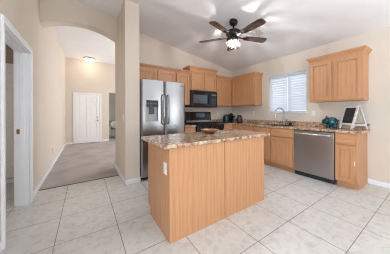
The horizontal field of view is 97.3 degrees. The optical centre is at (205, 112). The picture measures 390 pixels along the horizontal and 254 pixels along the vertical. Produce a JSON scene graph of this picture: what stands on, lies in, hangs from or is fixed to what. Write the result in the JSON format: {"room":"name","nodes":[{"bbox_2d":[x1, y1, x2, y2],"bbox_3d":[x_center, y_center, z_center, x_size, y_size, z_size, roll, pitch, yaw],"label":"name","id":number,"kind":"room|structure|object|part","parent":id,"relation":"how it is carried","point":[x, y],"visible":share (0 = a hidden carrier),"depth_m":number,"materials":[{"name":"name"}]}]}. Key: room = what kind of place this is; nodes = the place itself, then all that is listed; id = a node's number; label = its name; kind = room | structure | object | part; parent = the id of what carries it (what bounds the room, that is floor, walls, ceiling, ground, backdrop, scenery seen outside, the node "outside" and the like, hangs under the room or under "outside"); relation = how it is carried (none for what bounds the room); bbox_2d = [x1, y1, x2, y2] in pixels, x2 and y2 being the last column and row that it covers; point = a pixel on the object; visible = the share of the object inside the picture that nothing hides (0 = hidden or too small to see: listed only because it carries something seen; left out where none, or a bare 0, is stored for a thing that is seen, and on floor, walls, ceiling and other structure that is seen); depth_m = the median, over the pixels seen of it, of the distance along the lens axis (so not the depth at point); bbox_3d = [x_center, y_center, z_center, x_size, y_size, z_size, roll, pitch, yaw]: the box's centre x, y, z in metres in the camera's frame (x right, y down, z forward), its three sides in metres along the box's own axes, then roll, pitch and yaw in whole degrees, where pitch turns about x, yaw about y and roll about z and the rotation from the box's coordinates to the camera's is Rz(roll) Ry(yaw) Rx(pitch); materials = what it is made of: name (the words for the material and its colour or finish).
{"room":"kitchen","nodes":[
{"label":"kitchen","id":0,"kind":"room"},
{"bbox_2d":[5,43,13,178],"bbox_3d":[-3.145,0.002,1.471,1.940,2.500,3.220,0,0,-35],"label":"wall","id":1,"kind":"structure","parent":0,"point":[8,51],"depth_m":3.06,"materials":[{"name":"beige paint"}]},
{"bbox_2d":[5,63,13,177],"bbox_3d":[-3.593,0.188,2.973,0.930,2.130,0.045,0,0,-35],"label":"door","id":2,"kind":"structure","parent":1,"relation":"in","point":[8,67],"depth_m":3.04,"materials":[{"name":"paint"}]},
{"bbox_3d":[-3.593,0.188,2.973,0.930,2.130,0.045,0,0,-35],"label":"casing","id":3,"kind":"part","parent":2,"relation":"part of","materials":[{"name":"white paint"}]},
{"bbox_2d":[6,178,13,183],"bbox_3d":[-3.963,1.212,2.730,1.840,0.085,0.014,0,0,-35],"label":"baseboard","id":4,"kind":"structure","parent":1,"relation":"attached to","point":[10,180],"depth_m":3.06,"materials":[{"name":"white paint"}]},
{"bbox_2d":[0,0,65,241],"bbox_3d":[-3.411,-0.547,3.649,0.130,3.600,7.890,0,0,-35],"label":"wall","id":5,"kind":"structure","parent":0,"point":[49,108],"depth_m":3.12,"materials":[{"name":"paint"}]},
{"bbox_2d":[0,14,32,249],"bbox_3d":[-2.213,0.173,1.950,0.176,2.151,1.067,0,0,-35],"label":"door frame","id":6,"kind":"structure","parent":5,"relation":"in","point":[22,58],"depth_m":2.30,"materials":[{"name":"white paint"}]},
{"bbox_2d":[0,143,65,252],"bbox_3d":[-3.302,1.210,3.629,0.014,0.085,7.740,0,0,-35],"label":"baseboard","id":7,"kind":"structure","parent":5,"relation":"attached to","point":[37,188],"depth_m":3.09,"materials":[{"name":"white paint"}]},
{"bbox_2d":[40,0,117,42],"bbox_3d":[-2.404,-1.946,3.364,1.200,0.810,0.220,0,0,-35],"label":"wall","id":8,"kind":"structure","parent":0,"point":[73,13],"depth_m":3.24,"materials":[{"name":"paint"}]},
{"bbox_2d":[54,26,114,64],"bbox_3d":[-3.347,-2.268,7.363,4.510,0.120,7.610,0,0,-35],"label":"ceiling","id":9,"kind":"structure","parent":0,"point":[76,43],"depth_m":5.52,"materials":[{"name":"paint"}]},
{"bbox_2d":[83,57,94,61],"bbox_3d":[-4.652,-2.127,6.881,0.400,0.152,0.400,0,0,-35],"label":"ceiling light","id":10,"kind":"object","parent":9,"relation":"attached to","point":[88,59],"visible":1,"depth_m":6.77,"materials":[{"name":"white glass"}]},
{"bbox_2d":[65,58,114,142],"bbox_3d":[-3.849,-0.546,8.069,4.230,3.600,0.150,0,0,-35],"label":"wall","id":11,"kind":"structure","parent":0,"point":[81,76],"depth_m":7.23,"materials":[{"name":"paint"}]},
{"bbox_2d":[73,92,101,143],"bbox_3d":[-4.912,0.211,7.181,0.975,2.095,0.080,0,0,-35],"label":"door","id":12,"kind":"structure","parent":11,"relation":"in","point":[88,105],"depth_m":7.18,"materials":[{"name":"paint"}]},
{"bbox_2d":[109,93,114,120],"bbox_3d":[-5.544,-0.539,10.373,4.360,3.600,0.150,0,0,-35],"label":"wall","id":13,"kind":"structure","parent":0,"point":[111,95],"depth_m":10.25,"materials":[{"name":"paint"}]},
{"bbox_2d":[115,0,139,179],"bbox_3d":[-1.623,-0.504,3.517,0.245,3.500,1.180,0,0,-35],"label":"wall","id":14,"kind":"structure","parent":0,"point":[127,62],"depth_m":3.06,"materials":[{"name":"paint"}]},
{"bbox_2d":[115,164,140,184],"bbox_3d":[-1.613,1.204,3.511,0.273,0.085,1.194,0,0,-35],"label":"baseboard","id":15,"kind":"structure","parent":14,"relation":"attached to","point":[134,180],"depth_m":3.05,"materials":[{"name":"white paint"}]},
{"bbox_2d":[139,32,231,118],"bbox_3d":[-0.417,-0.508,4.967,3.395,3.500,0.190,0,0,-35],"label":"wall","id":16,"kind":"structure","parent":0,"point":[152,51],"depth_m":4.59,"materials":[{"name":"paint"}]},
{"bbox_2d":[140,63,175,81],"bbox_3d":[-1.196,-0.859,4.087,0.942,0.467,0.354,0,0,-35],"label":"upper cabinet","id":17,"kind":"object","parent":16,"relation":"attached to","point":[148,71],"visible":0.52,"depth_m":3.97,"materials":[{"name":"brown wood"}]},
{"bbox_3d":[-1.294,-0.815,3.843,0.430,0.340,0.022,0,0,-35],"label":"door","id":18,"kind":"part","parent":17,"relation":"part of","materials":[{"name":"brown wood"}]},
{"bbox_3d":[-1.108,-1.047,3.961,0.942,0.092,0.046,0,0,-35],"label":"crown","id":19,"kind":"part","parent":17,"relation":"part of","materials":[{"name":"brown wood"}]},
{"bbox_3d":[-0.922,-0.817,4.105,0.440,0.340,0.022,0,0,-35],"label":"door","id":20,"kind":"part","parent":17,"relation":"part of","materials":[{"name":"brown wood"}]},
{"bbox_2d":[175,69,190,104],"bbox_3d":[-0.642,-0.652,4.475,0.400,0.885,0.354,0,0,-35],"label":"upper cabinet","id":21,"kind":"object","parent":16,"relation":"attached to","point":[181,75],"visible":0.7,"depth_m":4.41,"materials":[{"name":"brown wood"}]},
{"bbox_3d":[-0.562,-0.609,4.357,0.364,0.758,0.022,0,0,-35],"label":"door","id":22,"kind":"part","parent":21,"relation":"part of","materials":[{"name":"brown wood"}]},
{"bbox_3d":[-0.555,-1.049,4.349,0.400,0.092,0.046,0,0,-35],"label":"crown","id":23,"kind":"part","parent":21,"relation":"part of","materials":[{"name":"brown wood"}]},
{"bbox_2d":[183,65,217,91],"bbox_3d":[-0.115,-0.921,4.833,0.960,0.622,0.374,0,0,-35],"label":"upper cabinet","id":24,"kind":"object","parent":16,"relation":"attached to","point":[201,79],"visible":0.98,"depth_m":4.67,"materials":[{"name":"brown wood"}]},
{"bbox_3d":[-0.198,-0.874,4.588,0.400,0.490,0.022,0,0,-35],"label":"door","id":25,"kind":"part","parent":24,"relation":"part of","materials":[{"name":"brown wood"}]},
{"bbox_3d":[-0.116,-1.186,4.833,0.960,0.092,0.373,0,0,-35],"label":"crown","id":26,"kind":"part","parent":24,"relation":"part of","materials":[{"name":"brown wood"}]},
{"bbox_2d":[185,90,216,107],"bbox_3d":[-0.097,-0.383,4.809,0.868,0.446,0.431,0,0,-35],"label":"microwave","id":27,"kind":"object","parent":24,"relation":"attached to","point":[198,99],"visible":0.99,"depth_m":4.65,"materials":[{"name":"black metal"}]},
{"bbox_3d":[-0.112,-0.370,4.616,0.620,0.381,0.025,0,0,-35],"label":"door","id":28,"kind":"part","parent":27,"relation":"part of","materials":[{"name":"black glass"}]},
{"bbox_3d":[0.245,-0.371,4.867,0.243,0.381,0.025,0,0,-35],"label":"control panel","id":29,"kind":"part","parent":27,"relation":"part of","materials":[{"name":"black plastic"}]},
{"bbox_3d":[0.144,-0.875,4.828,0.400,0.490,0.022,0,0,-35],"label":"door","id":30,"kind":"part","parent":24,"relation":"part of","materials":[{"name":"brown wood"}]},
{"bbox_2d":[216,75,233,106],"bbox_3d":[0.621,-0.657,5.361,0.934,0.885,0.354,0,0,-35],"label":"upper cabinet","id":31,"kind":"object","parent":16,"relation":"attached to","point":[223,83],"visible":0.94,"depth_m":5.15,"materials":[{"name":"brown wood"}]},
{"bbox_3d":[0.561,-0.613,5.144,0.550,0.758,0.022,0,0,-35],"label":"door","id":32,"kind":"part","parent":31,"relation":"part of","materials":[{"name":"brown wood"}]},
{"bbox_3d":[0.563,-1.053,5.133,0.580,0.092,0.046,0,0,-35],"label":"crown","id":33,"kind":"part","parent":31,"relation":"part of","materials":[{"name":"brown wood"}]},
{"bbox_2d":[0,136,389,253],"bbox_3d":[-2.469,1.296,3.273,8.710,0.106,16.200,0,0,-35],"label":"floor","id":34,"kind":"structure","parent":0,"point":[297,214],"depth_m":2.00,"materials":[{"name":"tile"}]},
{"bbox_2d":[38,175,118,190],"bbox_3d":[-2.201,1.244,3.091,1.172,0.008,0.018,0,0,-35],"label":"trim","id":35,"kind":"structure","parent":34,"relation":"on","point":[115,175],"depth_m":3.02,"materials":[{"name":"grey metal"}]},
{"bbox_2d":[109,120,114,135],"bbox_3d":[-4.544,0.821,8.745,0.840,0.860,0.800,0,0,-35],"label":"armchair","id":36,"kind":"object","parent":34,"relation":"on","point":[111,130],"visible":0.24,"depth_m":8.34,"materials":[{"name":"grey fabric"}]},
{"bbox_2d":[140,78,184,178],"bbox_3d":[-1.010,0.304,3.682,0.910,1.880,0.930,0,0,-35],"label":"refrigerator","id":37,"kind":"object","parent":34,"relation":"on","point":[162,104],"visible":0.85,"depth_m":3.29,"materials":[{"name":"grey metal"}]},
{"bbox_3d":[-0.993,-0.104,3.258,0.453,1.035,0.076,0,0,-35],"label":"door","id":38,"kind":"part","parent":37,"relation":"part of","materials":[{"name":"metal"}]},
{"bbox_3d":[-0.802,0.803,3.389,0.910,0.760,0.076,0,0,-35],"label":"freezer drawer","id":39,"kind":"part","parent":37,"relation":"part of","materials":[{"name":"metal"}]},
{"bbox_3d":[-0.798,-0.070,3.308,0.028,0.591,0.072,0,0,-35],"label":"door handle","id":40,"kind":"part","parent":37,"relation":"part of","materials":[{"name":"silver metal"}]},
{"bbox_3d":[-0.719,-0.070,3.363,0.028,0.591,0.072,0,0,-35],"label":"door handle","id":41,"kind":"part","parent":37,"relation":"part of","materials":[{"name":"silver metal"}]},
{"bbox_3d":[-0.618,-0.105,3.521,0.451,1.035,0.076,0,0,-35],"label":"door","id":42,"kind":"part","parent":37,"relation":"part of","materials":[{"name":"metal"}]},
{"bbox_2d":[184,127,195,132],"bbox_3d":[-0.587,0.790,4.340,0.458,0.905,0.629,0,0,-35],"label":"base cabinet","id":43,"kind":"object","parent":34,"relation":"on","point":[187,129],"visible":0.05,"depth_m":4.12,"materials":[{"name":"brown wood"}]},
{"bbox_2d":[185,112,224,131],"bbox_3d":[-0.009,0.603,4.673,0.860,1.275,0.717,0,0,-35],"label":"range","id":44,"kind":"object","parent":34,"relation":"on","point":[202,120],"visible":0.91,"depth_m":4.69,"materials":[{"name":"black metal"}]},
{"bbox_2d":[191,124,224,125],"bbox_3d":[0.008,0.312,4.646,0.860,0.025,0.600,0,0,-35],"label":"cooktop","id":45,"kind":"object","parent":44,"relation":"in","point":[191,124],"depth_m":4.47,"materials":[{"name":"black glass"}]},
{"bbox_3d":[0.158,0.374,4.434,0.860,0.100,0.040,0,0,-35],"label":"control panel","id":46,"kind":"part","parent":44,"relation":"part of","materials":[{"name":"black metal"}]},
{"bbox_2d":[148,137,263,243],"bbox_3d":[0.054,0.787,2.316,1.440,0.905,0.698,0,0,-35],"label":"kitchen island","id":47,"kind":"object","parent":34,"relation":"on","point":[204,185],"visible":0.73,"depth_m":1.90,"materials":[{"name":"brown wood"}]},
{"bbox_3d":[-0.528,0.789,1.904,0.007,0.905,0.663,0,0,-35],"label":"panel","id":48,"kind":"part","parent":47,"relation":"part of","materials":[{"name":"brown wood"}]},
{"bbox_2d":[164,162,166,174],"bbox_3d":[-0.399,0.551,1.704,0.010,0.116,0.072,0,0,-35],"label":"wall outlet","id":49,"kind":"object","parent":47,"relation":"attached to","point":[165,164],"visible":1,"depth_m":1.69,"materials":[{"name":"white plastic"}]},
{"bbox_3d":[-0.329,0.789,1.630,0.025,0.905,0.015,0,0,-35],"label":"corner trim","id":50,"kind":"part","parent":47,"relation":"part of","materials":[{"name":"brown wood"}]},
{"bbox_3d":[-0.047,0.788,1.829,0.666,0.905,0.012,0,0,-35],"label":"panel","id":51,"kind":"part","parent":47,"relation":"part of","materials":[{"name":"brown wood"}]},
{"bbox_2d":[141,129,269,149],"bbox_3d":[0.061,0.315,2.334,1.610,0.040,0.777,0,0,-35],"label":"island countertop","id":52,"kind":"structure","parent":47,"relation":"on","point":[167,141],"depth_m":2.06,"materials":[{"name":"brown stone"}]},
{"bbox_2d":[200,129,218,132],"bbox_3d":[0.069,0.267,2.515,0.276,0.054,0.276,0,0,-35],"label":"wooden bowl","id":53,"kind":"object","parent":52,"relation":"on","point":[203,130],"visible":0.96,"depth_m":2.43,"materials":[{"name":"brown wood"}]},
{"bbox_3d":[0.534,0.785,2.237,0.737,0.905,0.012,0,0,-35],"label":"panel","id":54,"kind":"part","parent":47,"relation":"part of","materials":[{"name":"brown wood"}]},
{"bbox_2d":[224,125,231,129],"bbox_3d":[0.701,0.785,5.244,0.942,0.905,0.629,0,0,-35],"label":"base cabinet","id":55,"kind":"object","parent":34,"relation":"on","point":[226,127],"visible":0.03,"depth_m":4.82,"materials":[{"name":"brown wood"}]},
{"bbox_2d":[211,119,369,133],"bbox_3d":[1.500,0.262,4.103,0.948,0.134,3.420,0,0,-35],"label":"countertop","id":56,"kind":"structure","parent":55,"relation":"on","point":[301,125],"depth_m":3.66,"materials":[{"name":"brown stone"}]},
{"bbox_2d":[223,114,228,122],"bbox_3d":[0.649,0.163,5.292,0.210,0.257,0.210,0,0,-35],"label":"canister","id":57,"kind":"object","parent":56,"relation":"on","point":[225,117],"visible":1,"depth_m":5.21,"materials":[{"name":"teal ceramic"}]},
{"bbox_2d":[228,113,235,121],"bbox_3d":[0.871,0.137,5.475,0.313,0.308,0.358,0,0,-35],"label":"potted plant","id":58,"kind":"object","parent":56,"relation":"on","point":[231,117],"visible":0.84,"depth_m":5.44,"materials":[{"name":"green plant"}]},
{"bbox_2d":[236,115,241,121],"bbox_3d":[1.063,0.178,5.313,0.186,0.225,0.184,0,0,11],"label":"pitcher","id":59,"kind":"object","parent":56,"relation":"on","point":[239,117],"visible":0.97,"depth_m":5.25,"materials":[{"name":"grey ceramic"}]},
{"bbox_2d":[261,124,296,129],"bbox_3d":[1.726,0.389,4.037,0.380,0.210,0.730,0,0,-35],"label":"sink","id":60,"kind":"object","parent":56,"relation":"in","point":[261,124],"visible":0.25,"depth_m":4.09,"materials":[{"name":"metal"}]},
{"bbox_2d":[275,108,287,124],"bbox_3d":[1.826,0.078,4.150,0.305,0.420,0.122,0,0,2],"label":"faucet","id":61,"kind":"object","parent":56,"relation":"on","point":[284,121],"visible":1,"depth_m":4.15,"materials":[{"name":"silver metal"}]},
{"bbox_2d":[322,115,338,127],"bbox_3d":[2.398,0.167,3.274,0.266,0.236,0.192,0,0,43],"label":"piggy bank","id":62,"kind":"object","parent":56,"relation":"on","point":[329,121],"visible":1,"depth_m":3.22,"materials":[{"name":"teal ceramic"}]},
{"bbox_2d":[339,105,367,129],"bbox_3d":[2.575,0.071,2.991,0.265,0.408,0.298,0,0,2],"label":"easel","id":63,"kind":"object","parent":56,"relation":"on","point":[349,115],"visible":1,"depth_m":2.93,"materials":[{"name":"white wood"}]},
{"bbox_3d":[2.512,0.071,3.124,0.132,0.408,0.036,0,0,2],"label":"leg","id":64,"kind":"part","parent":63,"relation":"part of","materials":[{"name":"white wood"}]},
{"bbox_3d":[2.504,0.071,2.862,0.132,0.408,0.036,0,0,2],"label":"leg","id":65,"kind":"part","parent":63,"relation":"part of","materials":[{"name":"white wood"}]},
{"bbox_3d":[2.637,0.071,2.858,0.132,0.408,0.036,0,0,2],"label":"leg","id":66,"kind":"part","parent":63,"relation":"part of","materials":[{"name":"white wood"}]},
{"bbox_2d":[232,125,252,130],"bbox_3d":[1.229,0.783,4.793,0.599,0.905,0.752,0,0,-35],"label":"base cabinet","id":67,"kind":"object","parent":34,"relation":"on","point":[236,127],"visible":0.07,"depth_m":4.59,"materials":[{"name":"brown wood"}]},
{"bbox_3d":[1.055,0.436,4.538,0.022,0.150,0.480,0,0,-35],"label":"drawer","id":68,"kind":"part","parent":67,"relation":"part of","materials":[{"name":"brown wood"}]},
{"bbox_2d":[253,126,294,171],"bbox_3d":[1.741,0.781,4.063,0.599,0.905,1.024,0,0,-35],"label":"base cabinet","id":69,"kind":"object","parent":34,"relation":"on","point":[279,146],"visible":0.71,"depth_m":3.75,"materials":[{"name":"brown wood"}]},
{"bbox_3d":[1.356,0.435,4.108,0.022,0.150,0.470,0,0,-35],"label":"drawer","id":70,"kind":"part","parent":69,"relation":"part of","materials":[{"name":"brown wood"}]},
{"bbox_3d":[1.358,0.823,4.108,0.022,0.575,0.470,0,0,-35],"label":"door","id":71,"kind":"part","parent":69,"relation":"part of","materials":[{"name":"brown wood"}]},
{"bbox_3d":[1.643,0.434,3.699,0.022,0.150,0.479,0,0,-35],"label":"drawer","id":72,"kind":"part","parent":69,"relation":"part of","materials":[{"name":"brown wood"}]},
{"bbox_3d":[1.645,0.821,3.699,0.022,0.575,0.479,0,0,-35],"label":"door","id":73,"kind":"part","parent":69,"relation":"part of","materials":[{"name":"brown wood"}]},
{"bbox_2d":[294,129,334,184],"bbox_3d":[2.200,0.782,3.335,0.632,0.890,0.676,0,0,-35],"label":"dishwasher","id":74,"kind":"object","parent":34,"relation":"on","point":[314,151],"visible":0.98,"depth_m":3.15,"materials":[{"name":"metal"}]},
{"bbox_3d":[1.967,0.396,3.172,0.066,0.031,0.611,0,0,-35],"label":"door handle","id":75,"kind":"part","parent":74,"relation":"part of","materials":[{"name":"silver metal"}]},
{"bbox_2d":[335,132,367,189],"bbox_3d":[2.517,0.778,2.952,0.604,0.905,0.294,0,0,-35],"label":"base cabinet","id":76,"kind":"object","parent":34,"relation":"on","point":[351,170],"visible":0.93,"depth_m":2.80,"materials":[{"name":"brown wood"}]},
{"bbox_3d":[2.281,0.432,2.790,0.022,0.150,0.258,0,0,-35],"label":"drawer","id":77,"kind":"part","parent":76,"relation":"part of","materials":[{"name":"brown wood"}]},
{"bbox_3d":[2.282,0.819,2.790,0.022,0.575,0.258,0,0,-35],"label":"door","id":78,"kind":"part","parent":76,"relation":"part of","materials":[{"name":"brown wood"}]},
{"bbox_2d":[76,0,389,70],"bbox_3d":[-0.242,-2.182,0.081,8.710,1.618,8.400,0,0,-35],"label":"ceiling","id":79,"kind":"structure","parent":0,"point":[290,27],"depth_m":3.17,"materials":[{"name":"paint"}]},
{"bbox_2d":[199,18,266,50],"bbox_3d":[0.551,-1.452,3.143,1.324,0.541,1.274,0,0,-35],"label":"ceiling fan","id":80,"kind":"object","parent":79,"relation":"hanging from","point":[233,35],"visible":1,"depth_m":3.10,"materials":[{"name":"brown wood"}]},
{"bbox_3d":[0.099,-1.415,3.351,0.450,0.039,0.150,0,0,21],"label":"blade","id":81,"kind":"part","parent":80,"relation":"part of","materials":[{"name":"brown wood"}]},
{"bbox_3d":[0.239,-1.416,2.829,0.150,0.039,0.450,0,0,39],"label":"blade","id":82,"kind":"part","parent":80,"relation":"part of","materials":[{"name":"brown wood"}]},
{"bbox_3d":[0.472,-1.283,3.160,0.144,0.154,0.136,0,0,-35],"label":"lamp shade","id":83,"kind":"part","parent":80,"relation":"part of","materials":[{"name":"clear glass"}]},
{"bbox_3d":[0.775,-1.418,2.798,0.152,0.039,0.453,0,0,-35],"label":"blade","id":84,"kind":"part","parent":80,"relation":"part of","materials":[{"name":"brown wood"}]},
{"bbox_3d":[0.973,-1.419,3.306,0.450,0.039,0.150,0,0,-15],"label":"blade","id":85,"kind":"part","parent":80,"relation":"part of","materials":[{"name":"brown wood"}]},
{"bbox_2d":[249,28,265,36],"bbox_3d":[1.039,-1.613,3.420,0.298,0.067,0.200,0,0,-35],"label":"ceiling vent","id":86,"kind":"object","parent":79,"relation":"in","point":[257,32],"visible":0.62,"depth_m":3.42,"materials":[{"name":"white plastic"}]},
{"bbox_2d":[232,26,389,182],"bbox_3d":[3.269,-0.222,2.538,0.150,2.900,8.400,0,0,-35],"label":"wall","id":87,"kind":"structure","parent":0,"point":[376,110],"depth_m":3.10,"materials":[{"name":"paint"}]},
{"bbox_2d":[232,72,262,105],"bbox_3d":[1.207,-0.659,5.034,0.354,0.885,0.936,0,0,-35],"label":"upper cabinet","id":88,"kind":"object","parent":87,"relation":"attached to","point":[246,88],"visible":1,"depth_m":4.82,"materials":[{"name":"brown wood"}]},
{"bbox_3d":[0.957,-0.610,5.141,0.022,0.738,0.415,0,0,-35],"label":"door","id":89,"kind":"part","parent":88,"relation":"part of","materials":[{"name":"brown wood"}]},
{"bbox_3d":[1.218,-1.056,5.015,0.353,0.092,0.889,0,0,-35],"label":"crown","id":90,"kind":"part","parent":88,"relation":"part of","materials":[{"name":"brown wood"}]},
{"bbox_3d":[1.202,-0.610,4.793,0.022,0.738,0.405,0,0,-35],"label":"door","id":91,"kind":"part","parent":88,"relation":"part of","materials":[{"name":"brown wood"}]},
{"bbox_2d":[271,76,306,112],"bbox_3d":[2.044,-0.478,4.260,0.147,0.970,0.995,0,0,-35],"label":"window","id":92,"kind":"structure","parent":87,"relation":"in","point":[288,76],"depth_m":4.25,"materials":[{"name":"white paint"}]},
{"bbox_2d":[269,74,287,111],"bbox_3d":[1.898,-0.489,4.433,0.058,0.942,0.492,0,0,-35],"label":"window blind","id":93,"kind":"object","parent":92,"relation":"attached to","point":[273,96],"visible":0.89,"depth_m":4.42,"materials":[{"name":"white plastic"}]},
{"bbox_3d":[1.877,-0.467,4.418,0.002,0.870,0.321,0,0,-35],"label":"ladder cord","id":94,"kind":"part","parent":93,"relation":"part of","materials":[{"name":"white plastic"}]},
{"bbox_3d":[1.896,-0.931,4.433,0.058,0.058,0.492,0,0,-35],"label":"head rail","id":95,"kind":"part","parent":93,"relation":"part of","materials":[{"name":"white plastic"}]},
{"bbox_2d":[288,70,306,111],"bbox_3d":[2.176,-0.490,4.037,0.058,0.942,0.427,0,0,-35],"label":"window blind","id":96,"kind":"object","parent":92,"relation":"attached to","point":[296,102],"visible":0.81,"depth_m":4.03,"materials":[{"name":"white plastic"}]},
{"bbox_3d":[2.174,-0.932,4.037,0.058,0.058,0.427,0,0,-35],"label":"head rail","id":97,"kind":"part","parent":96,"relation":"part of","materials":[{"name":"white plastic"}]},
{"bbox_2d":[211,119,369,128],"bbox_3d":[1.500,0.242,4.103,0.948,0.095,3.420,0,0,-35],"label":"backsplash","id":98,"kind":"structure","parent":87,"relation":"attached to","point":[302,123],"depth_m":4.03,"materials":[{"name":"brown stone"}]},
{"bbox_2d":[306,45,371,102],"bbox_3d":[2.473,-0.659,3.229,0.354,0.875,0.919,0,0,-35],"label":"upper cabinet","id":99,"kind":"object","parent":87,"relation":"attached to","point":[340,76],"visible":1,"depth_m":3.05,"materials":[{"name":"brown wood"}]},
{"bbox_3d":[2.236,-0.609,3.318,0.022,0.728,0.362,0,0,-35],"label":"door","id":100,"kind":"part","parent":99,"relation":"part of","materials":[{"name":"brown wood"}]},
{"bbox_3d":[2.471,-1.050,3.228,0.353,0.092,0.919,0,0,-35],"label":"crown","id":101,"kind":"part","parent":99,"relation":"part of","materials":[{"name":"brown wood"}]},
{"bbox_3d":[2.471,-0.610,2.983,0.022,0.728,0.387,0,0,-35],"label":"door","id":102,"kind":"part","parent":99,"relation":"part of","materials":[{"name":"brown wood"}]},
{"bbox_2d":[368,178,389,188],"bbox_3d":[4.234,1.182,1.028,0.014,0.085,4.825,0,0,-35],"label":"baseboard","id":103,"kind":"structure","parent":87,"relation":"attached to","point":[370,181],"depth_m":2.88,"materials":[{"name":"white paint"}]}
]}

